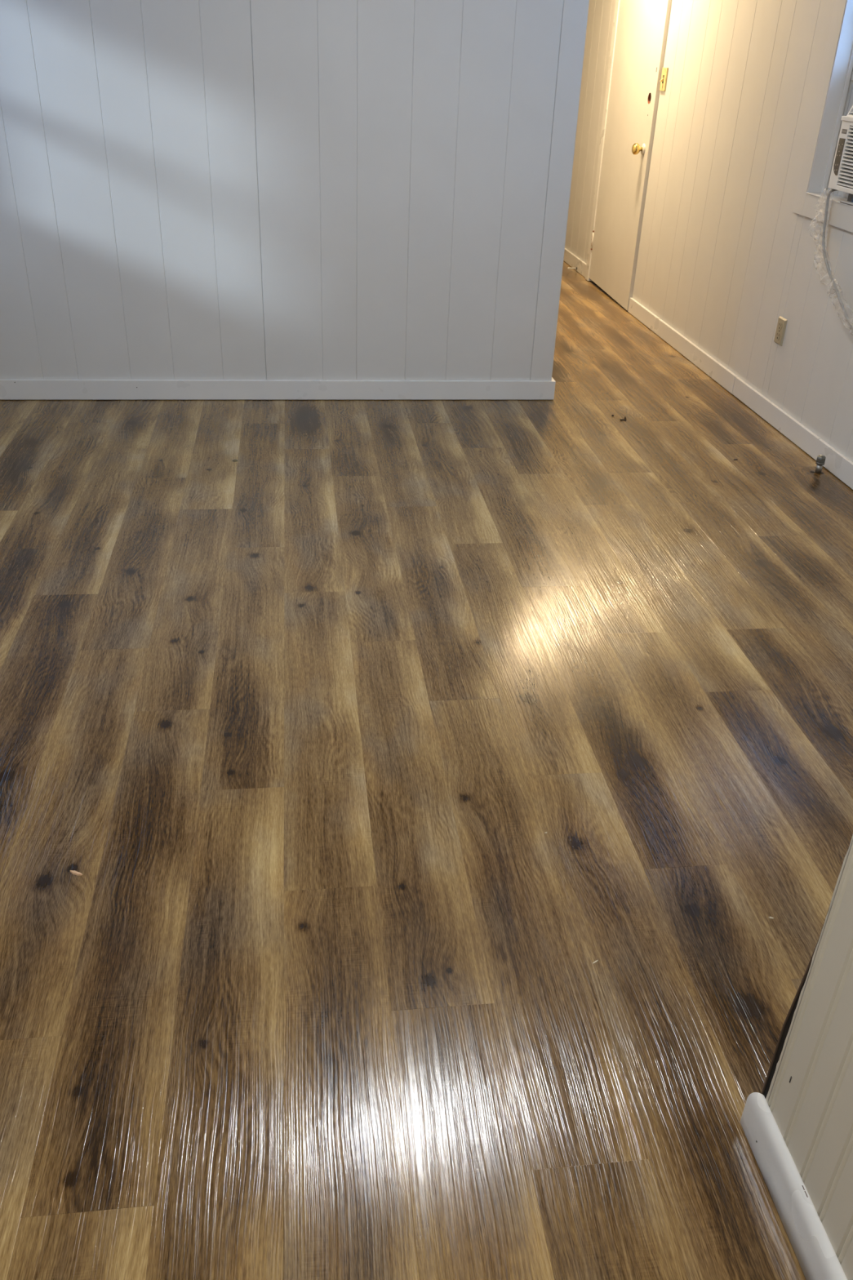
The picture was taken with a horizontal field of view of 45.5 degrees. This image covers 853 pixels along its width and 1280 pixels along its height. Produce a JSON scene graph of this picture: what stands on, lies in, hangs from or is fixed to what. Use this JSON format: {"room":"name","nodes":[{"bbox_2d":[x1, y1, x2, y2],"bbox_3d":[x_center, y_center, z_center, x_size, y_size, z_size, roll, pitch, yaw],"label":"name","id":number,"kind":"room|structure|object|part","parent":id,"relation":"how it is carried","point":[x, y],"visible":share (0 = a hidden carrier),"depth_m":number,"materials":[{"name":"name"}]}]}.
{"room":"empty living room","nodes":[
{"label":"empty living room","id":0,"kind":"room"},
{"bbox_2d":[0,0,589,380],"bbox_3d":[-0.878,-2.159,3.995,3.001,2.436,0.124,-2,31,-7],"label":"wall","id":1,"kind":"structure","parent":0,"point":[190,189],"depth_m":4.14,"materials":[{"name":"white paint"}]},
{"bbox_3d":[-1.754,-2.106,3.840,0.261,2.436,0.012,-2,31,-7],"label":"panel","id":2,"kind":"part","parent":1,"relation":"part of","materials":[{"name":"white paint"}]},
{"bbox_3d":[-1.551,-2.112,3.865,0.147,2.436,0.012,-2,31,-7],"label":"panel","id":3,"kind":"part","parent":1,"relation":"part of","materials":[{"name":"white paint"}]},
{"bbox_3d":[-1.367,-2.117,3.887,0.224,2.436,0.012,-2,31,-7],"label":"panel","id":4,"kind":"part","parent":1,"relation":"part of","materials":[{"name":"white paint"}]},
{"bbox_3d":[-1.164,-2.123,3.912,0.185,2.436,0.012,-2,31,-7],"label":"panel","id":5,"kind":"part","parent":1,"relation":"part of","materials":[{"name":"white paint"}]},
{"bbox_3d":[-0.966,-2.128,3.936,0.213,2.436,0.012,-2,31,-7],"label":"panel","id":6,"kind":"part","parent":1,"relation":"part of","materials":[{"name":"white paint"}]},
{"bbox_3d":[-0.767,-2.134,3.960,0.188,2.436,0.012,-2,31,-7],"label":"panel","id":7,"kind":"part","parent":1,"relation":"part of","materials":[{"name":"white paint"}]},
{"bbox_2d":[0,379,555,399],"bbox_3d":[-0.904,-1.113,4.527,3.017,0.086,0.015,-2,31,-7],"label":"baseboard","id":8,"kind":"structure","parent":1,"relation":"attached to","point":[10,389],"depth_m":4.54,"materials":[{"name":"white paint"}]},
{"bbox_3d":[-0.549,-2.140,3.986,0.250,2.436,0.012,-2,31,-7],"label":"panel","id":9,"kind":"part","parent":1,"relation":"part of","materials":[{"name":"white paint"}]},
{"bbox_3d":[-0.350,-2.146,4.011,0.151,2.436,0.012,-2,31,-7],"label":"panel","id":10,"kind":"part","parent":1,"relation":"part of","materials":[{"name":"white paint"}]},
{"bbox_3d":[-0.166,-2.151,4.033,0.218,2.436,0.012,-2,31,-7],"label":"panel","id":11,"kind":"part","parent":1,"relation":"part of","materials":[{"name":"white paint"}]},
{"bbox_3d":[0.035,-2.157,4.058,0.186,2.436,0.012,-2,31,-7],"label":"panel","id":12,"kind":"part","parent":1,"relation":"part of","materials":[{"name":"white paint"}]},
{"bbox_3d":[0.231,-2.163,4.082,0.208,2.436,0.012,-2,31,-7],"label":"panel","id":13,"kind":"part","parent":1,"relation":"part of","materials":[{"name":"white paint"}]},
{"bbox_3d":[0.425,-2.168,4.105,0.184,2.436,0.012,-2,31,-7],"label":"panel","id":14,"kind":"part","parent":1,"relation":"part of","materials":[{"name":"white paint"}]},
{"bbox_3d":[0.568,-2.173,4.122,0.101,2.436,0.012,-2,31,-7],"label":"panel","id":15,"kind":"part","parent":1,"relation":"part of","materials":[{"name":"white paint"}]},
{"bbox_2d":[0,260,852,1279],"bbox_3d":[-0.319,-0.544,3.793,4.217,0.107,10.917,-2,31,-7],"label":"floor","id":16,"kind":"structure","parent":0,"point":[304,720],"depth_m":2.13,"materials":[{"name":"laminate"}]},
{"bbox_2d":[70,870,82,875],"bbox_3d":[-0.675,0.448,1.959,0.027,0.004,0.009,12,32,15],"label":"wood splinter","id":17,"kind":"object","parent":16,"relation":"on","point":[73,872],"visible":1,"depth_m":1.96,"materials":[{"name":"beige wood"}]},
{"bbox_2d":[810,454,826,474],"bbox_3d":[1.546,-0.693,4.005,0.052,0.073,0.033,-2,31,-7],"label":"pipe stub","id":18,"kind":"object","parent":16,"relation":"on","point":[820,460],"visible":1,"depth_m":3.99,"materials":[{"name":"metal"}]},
{"bbox_2d":[564,0,852,462],"bbox_3d":[1.743,-1.699,3.397,0.165,2.436,10.668,-2,31,-7],"label":"wall","id":19,"kind":"structure","parent":0,"point":[724,253],"depth_m":4.78,"materials":[{"name":"white paint"}]},
{"bbox_2d":[563,248,586,277],"bbox_3d":[1.065,-3.001,7.902,0.016,0.086,1.490,-2,31,-7],"label":"baseboard","id":20,"kind":"structure","parent":19,"relation":"attached to","point":[571,259],"depth_m":7.56,"materials":[{"name":"white paint"}]},
{"bbox_3d":[1.129,-3.985,7.265,0.012,2.436,0.213,-2,31,-7],"label":"panel","id":21,"kind":"part","parent":19,"relation":"part of","materials":[{"name":"white paint"}]},
{"bbox_3d":[1.153,-3.882,7.091,0.012,2.436,0.195,-2,31,-7],"label":"panel","id":22,"kind":"part","parent":19,"relation":"part of","materials":[{"name":"white paint"}]},
{"bbox_3d":[1.177,-3.779,6.916,0.012,2.436,0.213,-2,31,-7],"label":"panel","id":23,"kind":"part","parent":19,"relation":"part of","materials":[{"name":"white paint"}]},
{"bbox_3d":[1.205,-3.660,6.714,0.012,2.436,0.258,-2,31,-7],"label":"panel","id":24,"kind":"part","parent":19,"relation":"part of","materials":[{"name":"white paint"}]},
{"bbox_2d":[585,0,620,280],"bbox_3d":[1.246,-3.230,6.313,0.027,2.094,1.031,-2,31,-7],"label":"trim","id":25,"kind":"structure","parent":19,"relation":"attached to","point":[617,2],"depth_m":6.76,"materials":[{"name":"white paint"}]},
{"bbox_2d":[589,0,671,311],"bbox_3d":[1.226,-3.185,6.295,0.103,2.023,0.957,-2,31,-7],"label":"door","id":26,"kind":"structure","parent":19,"relation":"in","point":[642,25],"depth_m":6.29,"materials":[{"name":"white paint"}]},
{"bbox_3d":[1.246,-2.902,6.012,0.059,0.063,0.063,-2,31,-7],"label":"knob","id":27,"kind":"part","parent":26,"relation":"part of","materials":[{"name":"gold metal"}]},
{"bbox_3d":[1.345,-3.067,5.711,0.012,2.436,0.186,-2,31,-7],"label":"panel","id":28,"kind":"part","parent":19,"relation":"part of","materials":[{"name":"white paint"}]},
{"bbox_2d":[659,67,668,91],"bbox_3d":[1.325,-3.145,5.706,0.023,0.116,0.084,-2,31,-7],"label":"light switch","id":29,"kind":"object","parent":19,"relation":"attached to","point":[664,71],"visible":1,"depth_m":5.70,"materials":[{"name":"plastic"}]},
{"bbox_3d":[1.365,-2.981,5.563,0.012,2.436,0.158,-2,31,-7],"label":"panel","id":30,"kind":"part","parent":19,"relation":"part of","materials":[{"name":"white paint"}]},
{"bbox_3d":[1.389,-2.877,5.388,0.012,2.436,0.252,-2,31,-7],"label":"panel","id":31,"kind":"part","parent":19,"relation":"part of","materials":[{"name":"white paint"}]},
{"bbox_3d":[1.414,-2.771,5.208,0.012,2.436,0.167,-2,31,-7],"label":"panel","id":32,"kind":"part","parent":19,"relation":"part of","materials":[{"name":"white paint"}]},
{"bbox_3d":[1.436,-2.678,5.050,0.012,2.436,0.202,-2,31,-7],"label":"panel","id":33,"kind":"part","parent":19,"relation":"part of","materials":[{"name":"white paint"}]},
{"bbox_3d":[1.462,-2.570,4.868,0.012,2.436,0.223,-2,31,-7],"label":"panel","id":34,"kind":"part","parent":19,"relation":"part of","materials":[{"name":"white paint"}]},
{"bbox_2d":[627,297,852,489],"bbox_3d":[1.760,-0.048,2.897,0.016,0.086,8.142,-2,31,-7],"label":"baseboard","id":35,"kind":"structure","parent":19,"relation":"attached to","point":[838,464],"depth_m":4.71,"materials":[{"name":"white paint"}]},
{"bbox_3d":[1.491,-2.445,4.656,0.012,2.436,0.270,-2,31,-7],"label":"panel","id":36,"kind":"part","parent":19,"relation":"part of","materials":[{"name":"white paint"}]},
{"bbox_3d":[1.516,-2.340,4.478,0.012,2.436,0.147,-2,31,-7],"label":"panel","id":37,"kind":"part","parent":19,"relation":"part of","materials":[{"name":"white paint"}]},
{"bbox_3d":[1.538,-2.246,4.318,0.012,2.436,0.226,-2,31,-7],"label":"panel","id":38,"kind":"part","parent":19,"relation":"part of","materials":[{"name":"white paint"}]},
{"bbox_2d":[773,315,787,346],"bbox_3d":[1.539,-1.345,4.428,0.011,0.112,0.076,-2,31,-7],"label":"wall outlet","id":39,"kind":"object","parent":19,"relation":"attached to","point":[782,322],"visible":1,"depth_m":4.42,"materials":[{"name":"beige plastic"}]},
{"bbox_2d":[776,332,780,340],"bbox_3d":[1.534,-1.326,4.438,0.002,0.034,0.034,-2,31,-7],"label":"receptacle","id":40,"kind":"object","parent":39,"relation":"attached to","point":[778,334],"depth_m":4.43,"materials":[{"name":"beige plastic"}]},
{"bbox_2d":[777,322,782,330],"bbox_3d":[1.536,-1.363,4.417,0.002,0.034,0.034,-2,31,-7],"label":"receptacle","id":41,"kind":"object","parent":39,"relation":"attached to","point":[780,324],"depth_m":4.42,"materials":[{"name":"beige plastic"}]},
{"bbox_3d":[1.577,-2.082,4.040,0.012,2.436,0.058,-2,31,-7],"label":"panel","id":42,"kind":"part","parent":19,"relation":"part of","materials":[{"name":"white paint"}]},
{"bbox_3d":[1.562,-2.143,4.143,0.012,2.436,0.183,-2,31,-7],"label":"panel","id":43,"kind":"part","parent":19,"relation":"part of","materials":[{"name":"white paint"}]},
{"bbox_3d":[1.562,-1.377,4.323,0.012,0.933,0.165,-2,31,-7],"label":"panel","id":44,"kind":"part","parent":19,"relation":"part of","materials":[{"name":"white paint"}]},
{"bbox_3d":[1.583,-1.288,4.172,0.012,0.933,0.186,-2,31,-7],"label":"panel","id":45,"kind":"part","parent":19,"relation":"part of","materials":[{"name":"white paint"}]},
{"bbox_2d":[792,0,852,232],"bbox_3d":[1.719,-2.082,3.451,0.184,1.334,1.159,-2,31,-7],"label":"window","id":46,"kind":"structure","parent":19,"relation":"in","point":[837,71],"depth_m":4.00,"materials":[{"name":"white paint"}]},
{"bbox_3d":[1.698,-1.581,3.744,0.184,0.005,0.981,-2,31,-7],"label":"sill","id":47,"kind":"part","parent":46,"relation":"part of","materials":[{"name":"white paint"}]},
{"bbox_2d":[808,80,852,331],"bbox_3d":[1.751,-1.560,3.763,0.406,0.860,0.970,-2,31,-7],"label":"air conditioner","id":48,"kind":"object","parent":46,"relation":"in","point":[841,180],"visible":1,"depth_m":3.80,"materials":[{"name":"white plastic"}]},
{"bbox_3d":[1.589,-1.350,3.740,0.040,0.510,0.666,-2,31,-7],"label":"power cord","id":49,"kind":"part","parent":48,"relation":"part of","materials":[{"name":"grey rubber"}]},
{"bbox_3d":[1.542,-1.805,3.802,0.005,0.125,0.044,-2,31,-7],"label":"control panel","id":50,"kind":"part","parent":48,"relation":"part of","materials":[{"name":"plastic"}]},
{"bbox_3d":[1.573,-1.727,3.645,0.035,0.244,0.424,-2,31,-7],"label":"panel","id":51,"kind":"part","parent":48,"relation":"part of","materials":[{"name":"white plastic"}]},
{"bbox_3d":[1.630,-1.545,3.662,0.032,0.010,0.537,-2,31,-7],"label":"mounting rail","id":52,"kind":"part","parent":48,"relation":"part of","materials":[{"name":"white plastic"}]},
{"bbox_3d":[1.603,-1.875,3.562,0.061,0.103,0.393,-2,31,-7],"label":"louver frame","id":53,"kind":"part","parent":48,"relation":"part of","materials":[{"name":"white plastic"}]},
{"bbox_3d":[1.610,-1.175,3.980,0.012,0.933,0.261,-2,31,-7],"label":"panel","id":54,"kind":"part","parent":19,"relation":"part of","materials":[{"name":"white paint"}]},
{"bbox_3d":[1.634,-1.073,3.808,0.012,0.933,0.142,-2,31,-7],"label":"panel","id":55,"kind":"part","parent":19,"relation":"part of","materials":[{"name":"white paint"}]},
{"bbox_3d":[1.656,-0.980,3.651,0.012,0.933,0.226,-2,31,-7],"label":"panel","id":56,"kind":"part","parent":19,"relation":"part of","materials":[{"name":"white paint"}]},
{"bbox_2d":[761,835,852,1279],"bbox_3d":[0.753,0.361,-0.202,0.120,2.436,2.667,-2,31,-7],"label":"wall","id":57,"kind":"structure","parent":0,"point":[807,1090],"depth_m":1.31,"materials":[{"name":"white paint"}]},
{"bbox_2d":[739,1092,847,1279],"bbox_3d":[0.644,1.373,0.385,0.013,0.087,2.677,-2,31,-7],"label":"baseboard","id":58,"kind":"structure","parent":57,"relation":"attached to","point":[816,1256],"depth_m":1.40,"materials":[{"name":"white paint"}]}
]}

